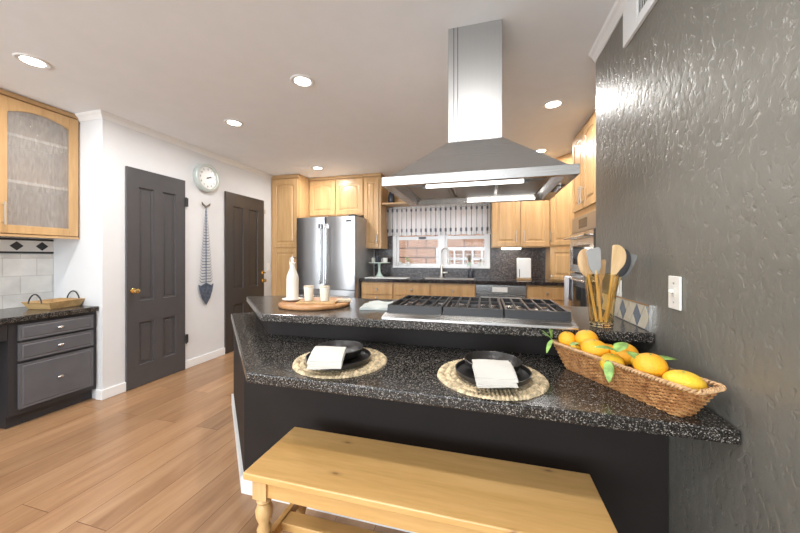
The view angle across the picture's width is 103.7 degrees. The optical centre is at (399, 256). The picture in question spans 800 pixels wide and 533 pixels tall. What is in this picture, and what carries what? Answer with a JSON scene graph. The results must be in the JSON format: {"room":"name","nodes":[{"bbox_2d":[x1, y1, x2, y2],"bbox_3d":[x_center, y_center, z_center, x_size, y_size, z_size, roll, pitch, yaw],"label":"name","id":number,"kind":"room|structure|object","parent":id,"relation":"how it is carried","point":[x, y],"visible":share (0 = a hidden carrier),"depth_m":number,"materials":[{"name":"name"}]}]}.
{"room":"kitchen","nodes":[
{"label":"kitchen","id":0,"kind":"room"},
{"bbox_2d":[0,236,52,308],"bbox_3d":[-3.951,-0.010,-0.013,0.120,2.440,5.910,0,0,15],"label":"wall","id":1,"kind":"structure","parent":0,"point":[0,236],"depth_m":2.63,"materials":[{"name":"white paint"}]},
{"bbox_2d":[0,254,53,308],"bbox_3d":[-3.522,0.196,1.321,0.010,0.442,3.109,0,0,15],"label":"backsplash","id":2,"kind":"structure","parent":1,"relation":"attached to","point":[22,276],"depth_m":2.64,"materials":[{"name":"tile"}]},
{"bbox_2d":[0,238,53,253],"bbox_3d":[-3.403,-0.092,1.754,0.012,0.125,2.208,0,0,15],"label":"tile border","id":3,"kind":"structure","parent":1,"relation":"attached to","point":[7,245],"depth_m":2.65,"materials":[{"name":"tile"}]},
{"bbox_2d":[0,88,79,238],"bbox_3d":[-3.078,-0.689,2.232,0.382,1.072,1.111,0,0,15],"label":"upper cabinet","id":4,"kind":"object","parent":1,"relation":"attached to","point":[39,141],"visible":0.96,"depth_m":2.64,"materials":[{"name":"brown wood"}]},
{"bbox_2d":[7,132,67,154],"bbox_3d":[-3.024,-0.921,2.518,0.306,0.022,0.496,0,0,15],"label":"shelf","id":5,"kind":"object","parent":4,"relation":"attached to","point":[14,141],"depth_m":2.58,"materials":[{"name":"glass"}]},
{"bbox_2d":[7,179,67,193],"bbox_3d":[-3.024,-0.571,2.518,0.306,0.022,0.496,0,0,15],"label":"shelf","id":6,"kind":"object","parent":4,"relation":"attached to","point":[12,185],"depth_m":2.57,"materials":[{"name":"glass"}]},
{"bbox_2d":[53,118,271,398],"bbox_3d":[-2.495,-0.010,4.177,0.740,2.440,2.940,0,0,15],"label":"wall","id":7,"kind":"structure","parent":0,"point":[92,265],"depth_m":2.81,"materials":[{"name":"white paint"}]},
{"bbox_2d":[125,166,187,390],"bbox_3d":[-2.357,0.192,3.108,0.086,2.024,0.598,0,0,15],"label":"door","id":8,"kind":"structure","parent":7,"relation":"in","point":[156,338],"depth_m":3.06,"materials":[{"name":"grey paint"}]},
{"bbox_2d":[96,348,224,399],"bbox_3d":[-2.260,1.167,3.718,0.074,0.085,2.204,0,0,15],"label":"baseboard","id":9,"kind":"structure","parent":7,"relation":"attached to","point":[109,392],"depth_m":2.82,"materials":[{"name":"white paint"}]},
{"bbox_2d":[75,109,272,179],"bbox_3d":[-2.521,-1.202,3.775,0.660,0.055,2.230,0,0,15],"label":"trim","id":10,"kind":"structure","parent":7,"relation":"attached to","point":[94,114],"depth_m":3.09,"materials":[{"name":"white paint"}]},
{"bbox_2d":[198,202,212,304],"bbox_3d":[-2.239,-0.036,3.626,0.012,1.178,0.198,0,0,15],"label":"skeleton","id":11,"kind":"object","parent":7,"relation":"attached to","point":[205,290],"visible":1,"depth_m":3.63,"materials":[{"name":"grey metal"}]},
{"bbox_2d":[193,164,219,191],"bbox_3d":[-2.229,-0.910,3.623,0.062,0.320,0.320,0,0,15],"label":"wall clock","id":12,"kind":"object","parent":7,"relation":"attached to","point":[206,178],"visible":1,"depth_m":3.60,"materials":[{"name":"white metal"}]},
{"bbox_2d":[224,191,266,353],"bbox_3d":[-2.048,0.192,4.248,0.086,2.024,0.730,0,0,15],"label":"door","id":13,"kind":"structure","parent":7,"relation":"in","point":[244,272],"depth_m":4.15,"materials":[{"name":"brown paint"}]},
{"bbox_2d":[0,351,408,532],"bbox_3d":[-1.302,1.260,0.741,6.300,0.100,8.950,0,0,15],"label":"floor","id":14,"kind":"structure","parent":0,"point":[159,455],"depth_m":1.82,"materials":[{"name":"brown wood"}]},
{"bbox_2d":[0,311,95,428],"bbox_3d":[-2.890,0.835,2.492,0.578,0.749,0.511,0,0,15],"label":"base cabinet","id":15,"kind":"object","parent":14,"relation":"on","point":[48,365],"visible":1,"depth_m":2.36,"materials":[{"name":"black paint"}]},
{"bbox_2d":[0,324,6,341],"bbox_3d":[-3.320,0.835,0.998,0.530,0.750,2.592,0,0,15],"label":"apron","id":16,"kind":"object","parent":15,"relation":"attached to","point":[3,327],"visible":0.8,"depth_m":2.16,"materials":[{"name":"black paint"}]},
{"bbox_2d":[0,305,98,324],"bbox_3d":[-3.244,0.438,1.245,0.583,0.040,3.108,0,0,15],"label":"countertop","id":17,"kind":"structure","parent":16,"relation":"on","point":[19,314],"depth_m":2.41,"materials":[{"name":"stone"}]},
{"bbox_2d":[21,290,84,309],"bbox_3d":[-2.859,0.353,2.603,0.248,0.127,0.276,0,0,5],"label":"wooden tray","id":18,"kind":"object","parent":17,"relation":"on","point":[55,303],"visible":1,"depth_m":2.54,"materials":[{"name":"brown wood"}]},
{"bbox_2d":[271,174,308,295],"bbox_3d":[-1.645,-0.009,4.978,0.481,2.437,0.647,0,0,15],"label":"pantry cabinet","id":19,"kind":"object","parent":14,"relation":"on","point":[290,193],"visible":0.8,"depth_m":4.71,"materials":[{"name":"brown wood"}]},
{"bbox_2d":[297,214,372,297],"bbox_3d":[-0.958,0.305,4.671,0.910,1.770,0.784,0,0,15],"label":"refrigerator","id":20,"kind":"object","parent":14,"relation":"on","point":[332,252],"visible":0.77,"depth_m":4.34,"materials":[{"name":"metal"}]},
{"bbox_2d":[361,282,393,299],"bbox_3d":[-0.242,0.775,4.598,0.468,0.867,0.646,0,0,15],"label":"base cabinet","id":21,"kind":"object","parent":14,"relation":"on","point":[369,290],"visible":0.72,"depth_m":4.31,"materials":[{"name":"brown wood"}]},
{"bbox_2d":[359,276,563,285],"bbox_3d":[0.992,0.320,4.041,3.174,0.040,1.079,0,0,15],"label":"countertop","id":22,"kind":"structure","parent":21,"relation":"on","point":[499,281],"depth_m":4.01,"materials":[{"name":"stone"}]},
{"bbox_2d":[368,262,389,276],"bbox_3d":[-0.307,0.189,4.662,0.324,0.222,0.324,0,0,15],"label":"cake stand","id":23,"kind":"object","parent":22,"relation":"on","point":[379,274],"visible":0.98,"depth_m":4.63,"materials":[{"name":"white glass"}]},
{"bbox_2d":[365,277,409,278],"bbox_3d":[-0.175,0.292,4.404,0.600,0.014,0.230,0,0,15],"label":"serving tray","id":24,"kind":"object","parent":22,"relation":"on","point":[365,277],"visible":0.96,"depth_m":4.37,"materials":[{"name":"white ceramic"}]},
{"bbox_2d":[440,248,449,277],"bbox_3d":[0.666,0.082,4.559,0.084,0.436,0.199,0,0,-39],"label":"faucet","id":25,"kind":"object","parent":22,"relation":"on","point":[441,265],"visible":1,"depth_m":4.59,"materials":[{"name":"silver metal"}]},
{"bbox_2d":[420,277,475,279],"bbox_3d":[0.659,0.318,4.328,0.760,0.040,0.390,0,0,15],"label":"sink","id":26,"kind":"object","parent":22,"relation":"in","point":[423,277],"visible":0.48,"depth_m":4.46,"materials":[{"name":"metal"}]},
{"bbox_2d":[468,266,472,277],"bbox_3d":[1.006,0.210,4.483,0.076,0.177,0.076,0,0,15],"label":"soap bottle","id":27,"kind":"object","parent":22,"relation":"on","point":[470,271],"visible":0.98,"depth_m":4.45,"materials":[{"name":"ceramic"}]},
{"bbox_2d":[516,258,531,279],"bbox_3d":[1.638,0.157,4.156,0.180,0.285,0.140,0,0,15],"label":"countertop appliance","id":28,"kind":"object","parent":22,"relation":"on","point":[523,264],"visible":0.99,"depth_m":4.10,"materials":[{"name":"white plastic"}]},
{"bbox_2d":[545,247,573,281],"bbox_3d":[2.239,0.087,3.910,0.697,0.422,0.678,0,0,15],"label":"appliance garage","id":29,"kind":"object","parent":22,"relation":"on","point":[557,259],"visible":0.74,"depth_m":3.86,"materials":[{"name":"brown wood"}]},
{"bbox_2d":[394,282,430,299],"bbox_3d":[0.231,0.775,4.470,0.508,0.867,0.646,0,0,15],"label":"base cabinet","id":30,"kind":"object","parent":14,"relation":"on","point":[401,289],"visible":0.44,"depth_m":4.19,"materials":[{"name":"brown wood"}]},
{"bbox_2d":[243,427,617,532],"bbox_3d":[0.055,0.985,1.104,1.180,0.450,0.314,0,0,15],"label":"bench","id":31,"kind":"object","parent":14,"relation":"on","point":[416,489],"visible":1,"depth_m":1.06,"materials":[{"name":"brown wood"}]},
{"bbox_2d":[231,313,667,532],"bbox_3d":[-0.199,0.776,1.888,2.654,0.868,0.859,0,0,15],"label":"island base","id":32,"kind":"object","parent":14,"relation":"on","point":[628,470],"visible":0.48,"depth_m":1.37,"materials":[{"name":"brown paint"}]},
{"bbox_2d":[247,295,653,342],"bbox_3d":[-0.069,0.320,1.855,2.388,0.040,0.726,0,0,15],"label":"countertop","id":33,"kind":"structure","parent":32,"relation":"on","point":[266,308],"depth_m":1.51,"materials":[{"name":"stone"}]},
{"bbox_2d":[278,297,349,310],"bbox_3d":[-0.526,0.288,1.953,0.432,0.022,0.432,0,0,-8],"label":"serving board","id":34,"kind":"object","parent":33,"relation":"on","point":[287,305],"visible":0.54,"depth_m":1.79,"materials":[{"name":"brown wood"}]},
{"bbox_2d":[282,297,302,300],"bbox_3d":[-0.678,0.269,1.981,0.128,0.016,0.128,0,0,15],"label":"saucer","id":35,"kind":"object","parent":34,"relation":"on","point":[300,298],"visible":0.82,"depth_m":1.94,"materials":[{"name":"white ceramic"}]},
{"bbox_2d":[286,257,298,299],"bbox_3d":[-0.678,0.134,1.981,0.074,0.274,0.074,0,0,15],"label":"oil bottle","id":36,"kind":"object","parent":35,"relation":"on","point":[292,279],"visible":0.98,"depth_m":1.96,"materials":[{"name":"beige ceramic"}]},
{"bbox_2d":[296,300,336,303],"bbox_3d":[-0.496,0.271,1.888,0.230,0.012,0.100,0,0,1],"label":"paddle board","id":37,"kind":"object","parent":34,"relation":"on","point":[300,301],"visible":0.81,"depth_m":1.84,"materials":[{"name":"brown wood"}]},
{"bbox_2d":[304,285,313,300],"bbox_3d":[-0.555,0.220,1.911,0.062,0.089,0.062,0,0,15],"label":"cup","id":38,"kind":"object","parent":37,"relation":"on","point":[308,289],"visible":1,"depth_m":1.89,"materials":[{"name":"beige ceramic"}]},
{"bbox_2d":[319,286,329,300],"bbox_3d":[-0.455,0.220,1.897,0.062,0.089,0.062,0,0,15],"label":"cup","id":39,"kind":"object","parent":37,"relation":"on","point":[324,290],"visible":1,"depth_m":1.87,"materials":[{"name":"beige ceramic"}]},
{"bbox_2d":[336,298,352,301],"bbox_3d":[-0.348,0.268,1.949,0.100,0.014,0.070,0,0,-14],"label":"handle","id":40,"kind":"object","parent":34,"relation":"on","point":[340,299],"visible":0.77,"depth_m":1.92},
{"bbox_2d":[359,300,392,309],"bbox_3d":[-0.133,0.289,1.901,0.172,0.018,0.280,0,0,7],"label":"kitchen towel","id":41,"kind":"object","parent":33,"relation":"on","point":[372,305],"visible":0.89,"depth_m":1.85,"materials":[{"name":"grey fabric"}]},
{"bbox_2d":[381,295,578,329],"bbox_3d":[0.391,0.267,1.654,0.850,0.066,0.542,0,0,15],"label":"gas cooktop","id":42,"kind":"object","parent":33,"relation":"in","point":[510,312],"visible":1,"depth_m":1.46,"materials":[{"name":"metal"}]},
{"bbox_2d":[584,273,619,327],"bbox_3d":[0.874,0.186,1.364,0.132,0.226,0.132,0,0,15],"label":"glass vase","id":43,"kind":"object","parent":33,"relation":"on","point":[601,290],"visible":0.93,"depth_m":1.32,"materials":[{"name":"beige"}]},
{"bbox_2d":[577,249,592,276],"bbox_3d":[0.815,0.121,1.359,0.085,0.313,0.020,0,0,4],"label":"wooden spoon","id":44,"kind":"object","parent":43,"relation":"in","point":[582,260],"visible":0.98,"depth_m":1.36,"materials":[{"name":"brown wood"}]},
{"bbox_2d":[586,247,600,273],"bbox_3d":[0.833,0.118,1.341,0.069,0.320,0.019,0,0,2],"label":"slotted spatula","id":45,"kind":"object","parent":43,"relation":"in","point":[594,254],"visible":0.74,"depth_m":1.34,"materials":[{"name":"grey plastic"}]},
{"bbox_2d":[599,259,605,274],"bbox_3d":[0.894,0.144,1.389,0.038,0.267,0.029,0,0,14],"label":"spatula","id":46,"kind":"object","parent":43,"relation":"in","point":[603,262],"visible":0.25,"depth_m":1.39,"materials":[{"name":"brown wood"}]},
{"bbox_2d":[610,245,625,274],"bbox_3d":[0.907,0.113,1.323,0.079,0.330,0.019,0,0,26],"label":"wooden spoon","id":47,"kind":"object","parent":43,"relation":"in","point":[618,259],"visible":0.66,"depth_m":1.32,"materials":[{"name":"brown wood"}]},
{"bbox_2d":[617,249,630,276],"bbox_3d":[0.937,0.122,1.351,0.099,0.313,0.016,0,0,13],"label":"serving spoon","id":48,"kind":"object","parent":43,"relation":"in","point":[625,268],"visible":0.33,"depth_m":1.34,"materials":[{"name":"black plastic"}]},
{"bbox_2d":[618,254,636,285],"bbox_3d":[0.956,0.129,1.369,0.139,0.300,0.014,0,0,10],"label":"ladle","id":49,"kind":"object","parent":43,"relation":"in","point":[633,256],"visible":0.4,"depth_m":1.35,"materials":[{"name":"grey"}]},
{"bbox_2d":[231,312,740,444],"bbox_3d":[-0.276,0.470,1.573,2.766,0.040,0.925,0,0,29],"label":"countertop","id":50,"kind":"structure","parent":32,"relation":"on","point":[409,374],"depth_m":1.11,"materials":[{"name":"stone"}]},
{"bbox_2d":[292,347,386,378],"bbox_3d":[-0.255,0.443,1.354,0.399,0.012,0.399,0,0,15],"label":"placemat","id":51,"kind":"object","parent":50,"relation":"on","point":[377,360],"visible":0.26,"depth_m":1.23,"materials":[{"name":"wicker"}]},
{"bbox_2d":[305,348,370,370],"bbox_3d":[-0.258,0.425,1.323,0.270,0.027,0.270,0,0,15],"label":"plate","id":52,"kind":"object","parent":51,"relation":"on","point":[363,357],"visible":0.36,"depth_m":1.28,"materials":[{"name":"ceramic"}]},
{"bbox_2d":[317,340,362,361],"bbox_3d":[-0.260,0.406,1.336,0.206,0.050,0.206,0,0,15],"label":"bowl","id":53,"kind":"object","parent":52,"relation":"on","point":[353,348],"visible":0.45,"depth_m":1.40,"materials":[{"name":"ceramic"}]},
{"bbox_2d":[306,346,345,369],"bbox_3d":[-0.280,0.385,1.204,0.130,0.057,0.104,0,0,1],"label":"napkin","id":54,"kind":"object","parent":53,"relation":"on","point":[321,357],"visible":1,"depth_m":1.18,"materials":[{"name":"beige fabric"}]},
{"bbox_2d":[437,358,548,400],"bbox_3d":[0.339,0.443,1.177,0.399,0.012,0.399,0,0,-42],"label":"placemat","id":55,"kind":"object","parent":50,"relation":"on","point":[538,385],"visible":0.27,"depth_m":1.06,"materials":[{"name":"wicker"}]},
{"bbox_2d":[455,360,531,388],"bbox_3d":[0.340,0.425,1.156,0.270,0.027,0.270,0,0,15],"label":"plate","id":56,"kind":"object","parent":55,"relation":"on","point":[524,375],"visible":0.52,"depth_m":1.14,"materials":[{"name":"ceramic"}]},
{"bbox_2d":[464,351,521,371],"bbox_3d":[0.345,0.406,1.176,0.206,0.050,0.206,0,0,15],"label":"bowl","id":57,"kind":"object","parent":56,"relation":"on","point":[516,362],"visible":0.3,"depth_m":1.24,"materials":[{"name":"ceramic"}]},
{"bbox_2d":[472,359,518,387],"bbox_3d":[0.312,0.385,1.040,0.132,0.057,0.104,0,0,3],"label":"napkin","id":58,"kind":"object","parent":57,"relation":"on","point":[487,373],"visible":1,"depth_m":1.02,"materials":[{"name":"beige fabric"}]},
{"bbox_2d":[552,339,726,417],"bbox_3d":[0.757,0.398,1.085,0.134,0.104,0.540,0,0,-16],"label":"fruit basket","id":59,"kind":"object","parent":50,"relation":"on","point":[642,390],"visible":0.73,"depth_m":0.96,"materials":[{"name":"wicker"}]},
{"bbox_2d":[546,340,552,352],"bbox_3d":[0.612,0.366,1.287,0.045,0.048,0.019,0,0,-34],"label":"citrus leaf","id":60,"kind":"object","parent":59,"relation":"in","point":[549,343],"visible":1,"depth_m":1.28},
{"bbox_2d":[558,331,575,345],"bbox_3d":[0.684,0.339,1.282,0.068,0.067,0.068,0,0,15],"label":"orange","id":61,"kind":"object","parent":59,"relation":"in","point":[566,337],"visible":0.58,"depth_m":1.26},
{"bbox_2d":[568,345,580,358],"bbox_3d":[0.692,0.375,1.237,0.057,0.051,0.052,0,0,-13],"label":"lemon","id":62,"kind":"object","parent":59,"relation":"in","point":[573,346],"visible":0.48,"depth_m":1.23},
{"bbox_2d":[575,330,598,344],"bbox_3d":[0.729,0.321,1.227,0.080,0.069,0.076,0,0,15],"label":"orange","id":63,"kind":"object","parent":59,"relation":"in","point":[581,335],"visible":0.66,"depth_m":1.21,"materials":[{"name":"food"}]},
{"bbox_2d":[580,339,609,359],"bbox_3d":[0.722,0.343,1.162,0.097,0.071,0.076,0,0,44],"label":"orange","id":64,"kind":"object","parent":59,"relation":"in","point":[588,346],"visible":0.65,"depth_m":1.14,"materials":[{"name":"food"}]},
{"bbox_2d":[595,345,615,350],"bbox_3d":[0.694,0.309,1.055,0.071,0.013,0.047,0,0,15],"label":"citrus leaf","id":65,"kind":"object","parent":59,"relation":"in","point":[599,346],"visible":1,"depth_m":1.06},
{"bbox_2d":[613,342,628,351],"bbox_3d":[0.739,0.302,1.049,0.044,0.028,0.044,0,0,15],"label":"citrus leaf","id":66,"kind":"object","parent":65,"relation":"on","point":[619,346],"visible":0.99,"depth_m":1.05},
{"bbox_2d":[603,361,613,381],"bbox_3d":[0.684,0.375,1.029,0.026,0.062,0.026,0,0,-13],"label":"citrus leaf","id":67,"kind":"object","parent":59,"relation":"in","point":[608,367],"visible":1,"depth_m":1.03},
{"bbox_2d":[599,353,624,372],"bbox_3d":[0.726,0.366,1.076,0.074,0.067,0.068,0,0,15],"label":"lemon","id":68,"kind":"object","parent":59,"relation":"in","point":[609,356],"visible":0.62,"depth_m":1.06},
{"bbox_2d":[610,344,638,364],"bbox_3d":[0.783,0.337,1.095,0.084,0.072,0.077,0,0,38],"label":"orange","id":69,"kind":"object","parent":59,"relation":"in","point":[623,354],"visible":0.37,"depth_m":1.07,"materials":[{"name":"food"}]},
{"bbox_2d":[627,351,638,358],"bbox_3d":[0.749,0.319,1.003,0.036,0.021,0.054,0,0,15],"label":"citrus leaf","id":70,"kind":"object","parent":59,"relation":"in","point":[632,354],"visible":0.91,"depth_m":1.01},
{"bbox_2d":[633,353,668,378],"bbox_3d":[0.775,0.337,0.971,0.088,0.075,0.080,0,0,15],"label":"orange","id":71,"kind":"object","parent":59,"relation":"in","point":[650,363],"visible":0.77,"depth_m":0.95,"materials":[{"name":"food"}]},
{"bbox_2d":[658,355,677,359],"bbox_3d":[0.816,0.312,0.965,0.072,0.008,0.041,0,0,15],"label":"citrus leaf","id":72,"kind":"object","parent":59,"relation":"in","point":[663,357],"visible":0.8,"depth_m":0.97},
{"bbox_2d":[661,370,707,395],"bbox_3d":[0.811,0.359,0.897,0.098,0.064,0.086,0,0,44],"label":"lemon","id":73,"kind":"object","parent":59,"relation":"in","point":[685,378],"visible":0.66,"depth_m":0.87,"materials":[{"name":"food"}]},
{"bbox_2d":[431,283,475,296],"bbox_3d":[0.755,0.775,4.328,0.573,0.867,0.646,0,0,15],"label":"base cabinet","id":74,"kind":"object","parent":14,"relation":"on","point":[437,289],"visible":0.27,"depth_m":4.04,"materials":[{"name":"brown wood"}]},
{"bbox_2d":[476,284,525,298],"bbox_3d":[1.317,0.737,4.148,0.600,0.786,0.624,0,0,15],"label":"dishwasher","id":75,"kind":"object","parent":14,"relation":"on","point":[482,290],"visible":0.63,"depth_m":3.89,"materials":[{"name":"black paint"}]},
{"bbox_2d":[526,285,563,305],"bbox_3d":[1.833,0.775,4.036,0.448,0.867,0.646,0,0,15],"label":"base cabinet","id":76,"kind":"object","parent":14,"relation":"on","point":[555,293],"visible":0.27,"depth_m":3.75,"materials":[{"name":"brown wood"}]},
{"bbox_2d":[572,110,595,272],"bbox_3d":[1.965,-0.009,2.814,0.653,2.437,0.740,0,0,15],"label":"tall cabinet","id":77,"kind":"object","parent":14,"relation":"on","point":[584,143],"visible":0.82,"depth_m":2.82,"materials":[{"name":"brown wood"}]},
{"bbox_2d":[564,210,595,306],"bbox_3d":[1.893,0.230,2.834,0.607,1.230,0.722,0,0,15],"label":"double oven","id":78,"kind":"object","parent":77,"relation":"in","point":[583,236],"visible":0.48,"depth_m":2.90,"materials":[{"name":"black paint"}]},
{"bbox_2d":[564,276,572,305],"bbox_3d":[1.665,0.347,3.103,0.051,0.316,0.181,0,0,15],"label":"dish towel","id":79,"kind":"object","parent":78,"relation":"hanging from","point":[568,284],"visible":0.84,"depth_m":3.08,"materials":[{"name":"fabric"}]},
{"bbox_2d":[0,0,615,177],"bbox_3d":[-1.302,-1.290,0.741,6.300,0.120,8.950,0,0,15],"label":"ceiling","id":80,"kind":"structure","parent":0,"point":[377,102],"depth_m":2.07,"materials":[{"name":"paint"}]},
{"bbox_2d":[12,53,51,68],"bbox_3d":[-2.305,-1.232,1.971,0.164,0.016,0.164,0,0,15],"label":"recessed light","id":81,"kind":"object","parent":80,"relation":"in","point":[27,59],"visible":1,"depth_m":1.96,"materials":[{"name":"white paint"}]},
{"bbox_2d":[19,56,45,66],"bbox_3d":[-2.305,-1.230,1.971,0.108,0.008,0.108,0,0,15],"label":"diffuser","id":82,"kind":"object","parent":81,"relation":"attached to","point":[32,61],"depth_m":1.97,"materials":[{"name":"white"}]},
{"bbox_2d":[224,119,243,126],"bbox_3d":[-1.521,-1.232,2.877,0.164,0.016,0.164,0,0,15],"label":"recessed light","id":83,"kind":"object","parent":80,"relation":"in","point":[232,122],"visible":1,"depth_m":2.86,"materials":[{"name":"white paint"}]},
{"bbox_2d":[227,121,240,125],"bbox_3d":[-1.521,-1.230,2.877,0.108,0.008,0.108,0,0,15],"label":"diffuser","id":84,"kind":"object","parent":83,"relation":"attached to","point":[232,123],"depth_m":2.88,"materials":[{"name":"white"}]},
{"bbox_2d":[290,74,314,87],"bbox_3d":[-0.680,-1.232,2.194,0.164,0.016,0.164,0,0,15],"label":"recessed light","id":85,"kind":"object","parent":80,"relation":"in","point":[300,80],"visible":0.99,"depth_m":2.18,"materials":[{"name":"white paint"}]},
{"bbox_2d":[295,77,310,85],"bbox_3d":[-0.680,-1.230,2.194,0.108,0.008,0.108,0,0,15],"label":"diffuser","id":86,"kind":"object","parent":85,"relation":"attached to","point":[299,81],"depth_m":2.19,"materials":[{"name":"white"}]},
{"bbox_2d":[382,19,579,205],"bbox_3d":[0.435,-0.792,1.817,0.916,0.873,0.665,0,0,15],"label":"range hood","id":87,"kind":"object","parent":80,"relation":"attached to","point":[476,164],"visible":1,"depth_m":1.64,"materials":[{"name":"metal"}]},
{"bbox_2d":[426,179,523,188],"bbox_3d":[0.377,-0.378,1.622,0.490,0.017,0.014,0,0,15],"label":"lamp","id":88,"kind":"object","parent":87,"relation":"attached to","point":[515,180],"depth_m":1.61,"materials":[{"name":"white"}]},
{"bbox_2d":[467,197,534,201],"bbox_3d":[0.651,-0.371,2.043,0.420,0.011,0.012,0,0,15],"label":"lamp","id":89,"kind":"object","parent":87,"relation":"attached to","point":[473,199],"depth_m":2.05,"materials":[{"name":"white"}]},
{"bbox_2d":[535,148,547,152],"bbox_3d":[1.628,-1.232,3.641,0.164,0.016,0.164,0,0,15],"label":"recessed light","id":90,"kind":"object","parent":80,"relation":"in","point":[543,150],"visible":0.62,"depth_m":3.62,"materials":[{"name":"white paint"}]},
{"bbox_2d":[542,99,564,108],"bbox_3d":[1.233,-1.232,2.526,0.164,0.016,0.164,0,0,15],"label":"recessed light","id":91,"kind":"object","parent":80,"relation":"in","point":[555,103],"visible":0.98,"depth_m":2.52,"materials":[{"name":"white paint"}]},
{"bbox_2d":[546,101,560,107],"bbox_3d":[1.233,-1.230,2.526,0.108,0.008,0.108,0,0,15],"label":"diffuser","id":92,"kind":"object","parent":91,"relation":"attached to","point":[549,104],"depth_m":2.52,"materials":[{"name":"white"}]},
{"bbox_2d":[373,203,489,276],"bbox_3d":[0.527,-0.010,4.799,4.770,2.440,0.140,0,0,15],"label":"wall","id":93,"kind":"structure","parent":0,"point":[481,203],"depth_m":4.87,"materials":[{"name":"white paint"}]},
{"bbox_2d":[309,174,363,217],"bbox_3d":[-0.939,-0.926,4.936,0.908,0.603,0.359,0,0,15],"label":"upper cabinet","id":94,"kind":"object","parent":93,"relation":"attached to","point":[333,196],"visible":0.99,"depth_m":4.77,"materials":[{"name":"brown wood"}]},
{"bbox_2d":[363,173,387,248],"bbox_3d":[-0.370,-0.676,4.769,0.274,1.103,0.384,0,0,15],"label":"upper cabinet","id":95,"kind":"object","parent":93,"relation":"attached to","point":[375,194],"visible":0.92,"depth_m":4.62,"materials":[{"name":"brown wood"}]},
{"bbox_2d":[382,190,480,206],"bbox_3d":[0.520,-1.001,4.572,1.551,0.452,0.298,0,0,15],"label":"shelf","id":96,"kind":"object","parent":93,"relation":"attached to","point":[398,202],"visible":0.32,"depth_m":4.72,"materials":[{"name":"brown wood"}]},
{"bbox_2d":[388,192,394,202],"bbox_3d":[-0.132,-0.888,4.718,0.104,0.180,0.104,0,0,15],"label":"jar","id":97,"kind":"object","parent":96,"relation":"on","point":[391,198],"visible":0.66,"depth_m":4.68,"materials":[{"name":"ceramic"}]},
{"bbox_2d":[387,204,490,235],"bbox_3d":[0.540,-0.538,4.656,1.553,0.434,0.050,0,0,15],"label":"valance","id":98,"kind":"object","parent":96,"relation":"hanging from","point":[472,219],"visible":1,"depth_m":4.64,"materials":[{"name":"white fabric"}]},
{"bbox_2d":[393,234,489,268],"bbox_3d":[0.599,-0.292,4.730,1.454,0.915,0.155,0,0,15],"label":"window","id":99,"kind":"structure","parent":93,"relation":"in","point":[442,239],"depth_m":4.69,"materials":[{"name":"white plastic"}]},
{"bbox_2d":[375,203,544,278],"bbox_3d":[0.799,-0.235,4.646,2.485,1.069,0.011,0,0,15],"label":"backsplash","id":100,"kind":"structure","parent":93,"relation":"attached to","point":[503,263],"depth_m":4.50,"materials":[{"name":"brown stone"}]},
{"bbox_2d":[491,200,549,247],"bbox_3d":[1.605,-0.676,4.235,0.715,1.103,0.384,0,0,15],"label":"upper cabinet","id":101,"kind":"object","parent":93,"relation":"attached to","point":[522,224],"visible":0.58,"depth_m":4.08,"materials":[{"name":"brown wood"}]},
{"bbox_2d":[548,152,573,247],"bbox_3d":[2.235,-0.677,3.911,0.705,1.102,0.678,0,0,15],"label":"upper cabinet","id":102,"kind":"object","parent":93,"relation":"attached to","point":[561,215],"visible":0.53,"depth_m":3.79,"materials":[{"name":"brown wood"}]},
{"bbox_2d":[596,0,799,532],"bbox_3d":[0.860,-0.010,-1.196,0.994,2.440,6.140,0,0,15],"label":"wall","id":103,"kind":"structure","parent":0,"point":[698,116],"depth_m":0.91,"materials":[{"name":"grey paint"}]},
{"bbox_2d":[588,0,629,62],"bbox_3d":[0.361,-1.202,-1.061,0.040,0.055,6.140,0,0,15],"label":"trim","id":104,"kind":"structure","parent":103,"relation":"attached to","point":[616,12],"depth_m":1.65,"materials":[{"name":"white paint"}]},
{"bbox_2d":[617,280,621,295],"bbox_3d":[1.088,0.135,1.570,0.010,0.116,0.080,0,0,15],"label":"power outlet","id":105,"kind":"object","parent":103,"relation":"attached to","point":[619,290],"visible":0.23,"depth_m":1.53,"materials":[{"name":"beige plastic"}]},
{"bbox_2d":[614,295,652,331],"bbox_3d":[1.086,0.246,1.566,0.012,0.106,0.649,0,0,15],"label":"tile strip","id":106,"kind":"object","parent":103,"relation":"attached to","point":[640,314],"visible":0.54,"depth_m":1.37,"materials":[{"name":"beige tile"}]},
{"bbox_2d":[623,0,657,47],"bbox_3d":[0.999,-1.076,1.247,0.014,0.172,0.500,0,0,15],"label":"air vent","id":107,"kind":"object","parent":103,"relation":"in","point":[635,12],"visible":1,"depth_m":1.38,"materials":[{"name":"metal"}]},
{"bbox_2d":[668,276,681,310],"bbox_3d":[0.955,0.125,1.101,0.022,0.116,0.072,0,0,15],"label":"light switch","id":108,"kind":"object","parent":103,"relation":"attached to","point":[674,282],"visible":1,"depth_m":1.09,"materials":[{"name":"beige plastic"}]},
{"label":"outside","id":109,"kind":"structure","parent":0,"visible":0},
{"bbox_3d":[1.811,1.280,6.689,12.000,0.100,4.140,0,0,15],"label":"ground","id":110,"kind":"structure","parent":109,"visible":0},
{"bbox_2d":[399,234,483,263],"bbox_3d":[1.255,0.020,6.550,9.000,2.420,0.200,0,0,15],"label":"wall","id":111,"kind":"structure","parent":110,"relation":"on","point":[417,251],"depth_m":6.64,"materials":[{"name":"brick"}]},
{"bbox_2d":[456,234,477,246],"bbox_3d":[1.356,-0.700,6.350,0.420,0.980,0.128,0,0,15],"label":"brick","id":112,"kind":"structure","parent":111,"relation":"attached to","point":[459,242],"depth_m":6.29,"materials":[{"name":"brick"}]},
{"bbox_2d":[436,247,483,263],"bbox_3d":[1.250,0.520,6.188,1.080,1.420,0.040,0,0,15],"label":"gate","id":113,"kind":"object","parent":110,"relation":"on","point":[454,258],"visible":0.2,"depth_m":6.17,"materials":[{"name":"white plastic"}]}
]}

